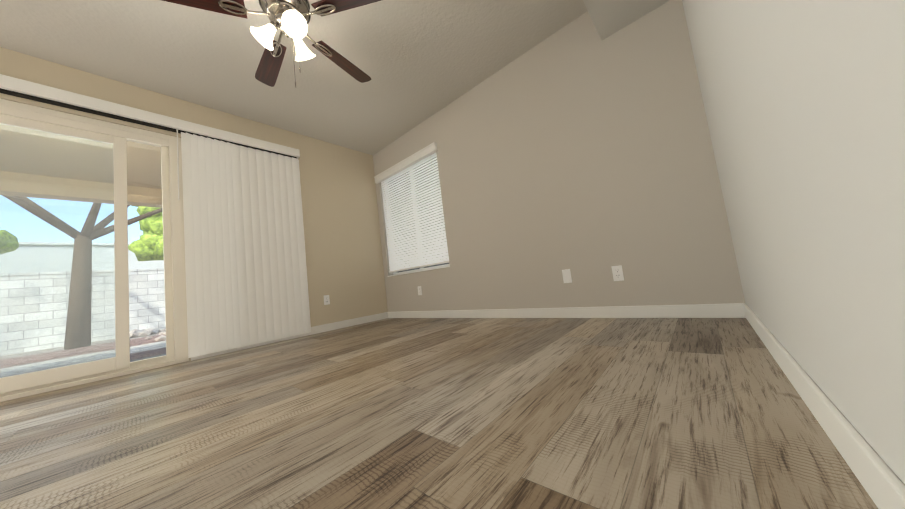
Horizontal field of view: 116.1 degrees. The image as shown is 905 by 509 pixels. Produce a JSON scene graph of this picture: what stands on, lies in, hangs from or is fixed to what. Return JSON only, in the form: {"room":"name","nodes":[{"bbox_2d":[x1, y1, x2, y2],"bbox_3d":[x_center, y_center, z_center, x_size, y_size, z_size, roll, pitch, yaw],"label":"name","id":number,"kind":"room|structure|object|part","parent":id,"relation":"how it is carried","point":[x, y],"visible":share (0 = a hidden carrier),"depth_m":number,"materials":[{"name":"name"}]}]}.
{"room":"empty living room","nodes":[
{"label":"empty living room","id":0,"kind":"room"},
{"bbox_2d":[0,47,387,360],"bbox_3d":[-2.532,-0.260,2.598,0.150,2.440,4.590,-11,-7,41],"label":"wall","id":1,"kind":"structure","parent":0,"point":[344,258],"depth_m":3.50,"materials":[{"name":"beige paint"}]},
{"bbox_2d":[0,124,161,207],"bbox_3d":[-3.119,-1.135,4.234,2.600,0.400,22.000,-11,-7,41],"label":"roof","id":2,"kind":"structure","parent":1,"relation":"attached to","point":[138,166],"depth_m":3.45,"materials":[{"name":"beige paint"}]},
{"bbox_2d":[0,99,188,401],"bbox_3d":[-3.088,-0.065,1.890,0.159,2.058,1.886,-11,-7,41],"label":"sliding patio door","id":3,"kind":"structure","parent":1,"relation":"in","point":[51,122],"depth_m":2.21,"materials":[{"name":"beige plastic"}]},
{"bbox_2d":[0,74,310,357],"bbox_3d":[-2.713,-0.167,2.182,0.094,2.153,2.985,-11,-7,41],"label":"vertical blinds","id":4,"kind":"object","parent":1,"relation":"attached to","point":[246,269],"visible":1,"depth_m":2.78,"materials":[{"name":"white"}]},
{"bbox_2d":[191,312,387,360],"bbox_3d":[-2.338,0.891,2.435,0.013,0.088,4.277,-11,-7,41],"label":"baseboard","id":5,"kind":"structure","parent":1,"relation":"attached to","point":[342,324],"depth_m":3.35,"materials":[{"name":"white wood"}]},
{"bbox_2d":[324,295,329,304],"bbox_3d":[-1.531,0.553,3.434,0.008,0.115,0.070,-11,-7,41],"label":"outlet","id":6,"kind":"object","parent":1,"relation":"attached to","point":[326,300],"visible":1,"depth_m":3.43,"materials":[{"name":"white plastic"}]},
{"bbox_2d":[0,0,587,154],"bbox_3d":[-1.278,-1.794,1.480,3.925,0.100,4.590,-11,-7,41],"label":"ceiling","id":7,"kind":"structure","parent":0,"point":[418,62],"depth_m":2.33,"materials":[{"name":"white paint"}]},
{"bbox_2d":[162,0,380,87],"bbox_3d":[-1.031,-1.386,1.760,1.263,0.715,1.289,-11,-7,41],"label":"ceiling fan","id":8,"kind":"object","parent":7,"relation":"hanging from","point":[289,18],"visible":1,"depth_m":1.69,"materials":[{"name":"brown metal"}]},
{"label":"blade","id":9,"kind":"part","parent":8,"relation":"part of","materials":[{"name":"brown wood"}]},
{"bbox_3d":[-1.318,-1.375,2.042,0.132,0.006,0.465,14,-18,-41],"label":"blade","id":10,"kind":"part","parent":8,"relation":"part of","materials":[{"name":"brown wood"}]},
{"bbox_3d":[-0.812,-1.429,2.115,0.132,0.006,0.465,4,1,28],"label":"blade","id":11,"kind":"part","parent":8,"relation":"part of","materials":[{"name":"brown wood"}]},
{"bbox_3d":[-0.592,-1.496,1.655,0.465,0.006,0.132,-8,7,10],"label":"blade","id":12,"kind":"part","parent":8,"relation":"part of","materials":[{"name":"brown wood"}]},
{"bbox_2d":[583,0,669,40],"bbox_3d":[-0.087,-1.827,0.438,0.485,0.300,4.290,-11,-7,41],"label":"soffit beam","id":13,"kind":"structure","parent":7,"relation":"attached to","point":[609,17],"depth_m":1.96,"materials":[{"name":"white paint"}]},
{"bbox_2d":[0,318,877,508],"bbox_3d":[-0.979,0.718,1.254,3.925,0.100,4.590,-11,-7,41],"label":"floor","id":14,"kind":"structure","parent":0,"point":[551,413],"depth_m":0.87,"materials":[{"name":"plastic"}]},
{"bbox_2d":[373,0,744,311],"bbox_3d":[0.332,-0.562,3.038,3.625,2.440,0.150,-11,-7,41],"label":"wall","id":15,"kind":"structure","parent":0,"point":[581,150],"depth_m":2.31,"materials":[{"name":"beige paint"}]},
{"bbox_2d":[384,154,449,274],"bbox_3d":[-0.486,-0.493,3.811,1.200,1.465,0.045,-11,-7,41],"label":"window","id":16,"kind":"structure","parent":15,"relation":"in","point":[424,268],"depth_m":3.80,"materials":[{"name":"white"}]},
{"bbox_2d":[374,142,448,272],"bbox_3d":[-0.571,-0.530,3.723,1.272,1.432,0.108,-11,-7,41],"label":"window blind","id":17,"kind":"object","parent":16,"relation":"attached to","point":[423,154],"visible":0.9,"depth_m":3.68,"materials":[{"name":"white plastic"}]},
{"bbox_2d":[388,266,449,276],"bbox_3d":[-0.451,0.225,3.688,1.200,0.014,0.106,-11,-7,41],"label":"window sill","id":18,"kind":"structure","parent":15,"relation":"attached to","point":[419,271],"depth_m":3.59,"materials":[{"name":"white"}]},
{"bbox_2d":[418,286,421,294],"bbox_3d":[-0.419,0.463,3.604,0.070,0.115,0.008,-11,-7,41],"label":"electrical outlet","id":19,"kind":"object","parent":15,"relation":"attached to","point":[419,290],"visible":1,"depth_m":3.60,"materials":[{"name":"white plastic"}]},
{"bbox_2d":[388,303,745,317],"bbox_3d":[0.417,0.602,2.872,3.625,0.088,0.013,-11,-7,41],"label":"baseboard","id":20,"kind":"structure","parent":15,"relation":"attached to","point":[732,310],"depth_m":2.21,"materials":[{"name":"white wood"}]},
{"bbox_2d":[562,269,571,282],"bbox_3d":[0.968,0.184,2.388,0.070,0.115,0.007,-11,-7,41],"label":"electrical outlet","id":21,"kind":"object","parent":15,"relation":"attached to","point":[566,274],"visible":1,"depth_m":2.38,"materials":[{"name":"white plastic"}]},
{"bbox_2d":[611,265,623,280],"bbox_3d":[1.252,0.143,2.138,0.070,0.115,0.008,-11,-7,41],"label":"electrical outlet","id":22,"kind":"object","parent":15,"relation":"attached to","point":[617,271],"visible":1,"depth_m":2.14,"materials":[{"name":"white plastic"}]},
{"bbox_2d":[682,0,904,484],"bbox_3d":[0.275,-0.816,0.136,0.150,2.440,4.590,-11,-7,41],"label":"wall","id":23,"kind":"structure","parent":0,"point":[804,103],"depth_m":0.46,"materials":[{"name":"white paint"}]},
{"bbox_2d":[743,303,904,508],"bbox_3d":[0.348,0.359,0.079,0.013,0.088,4.277,-11,-7,41],"label":"baseboard","id":24,"kind":"structure","parent":23,"relation":"attached to","point":[882,484],"depth_m":0.53,"materials":[{"name":"white wood"}]},
{"label":"outside","id":25,"kind":"structure","parent":0,"visible":0},
{"bbox_2d":[0,333,165,377],"bbox_3d":[-10.159,2.988,13.102,25.850,0.080,50.000,-11,-7,41],"label":"ground","id":26,"kind":"structure","parent":25,"point":[133,348],"depth_m":5.10,"materials":[{"name":"grey concrete"}]},
{"bbox_2d":[0,242,163,273],"bbox_3d":[-20.334,2.104,13.084,7.160,4.220,16.760,-11,-7,41],"label":"neighbor house","id":27,"kind":"structure","parent":26,"relation":"on","point":[130,265],"depth_m":12.05,"materials":[{"name":"white paint"}]},
{"bbox_2d":[0,195,163,349],"bbox_3d":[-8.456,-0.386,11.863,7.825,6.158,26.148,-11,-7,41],"label":"tree","id":28,"kind":"object","parent":26,"relation":"on","point":[153,216],"depth_m":6.93,"materials":[{"name":"green plant"}]},
{"bbox_2d":[0,268,165,355],"bbox_3d":[-8.069,1.521,11.254,0.240,2.160,50.000,-11,-7,41],"label":"wall","id":29,"kind":"structure","parent":26,"relation":"on","point":[139,295],"depth_m":7.90,"materials":[{"name":"white brick"}]},
{"bbox_2d":[129,328,165,340],"bbox_3d":[-5.336,2.042,10.337,4.442,0.353,8.749,-11,-7,41],"label":"rocks","id":30,"kind":"object","parent":26,"relation":"on","point":[162,332],"depth_m":8.00},
{"bbox_2d":[130,354,165,361],"bbox_3d":[-2.557,1.196,3.775,1.850,0.055,22.000,-11,-7,41],"label":"patio slab","id":31,"kind":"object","parent":26,"relation":"on","point":[146,358],"depth_m":3.52,"materials":[{"name":"concrete"}]}
]}

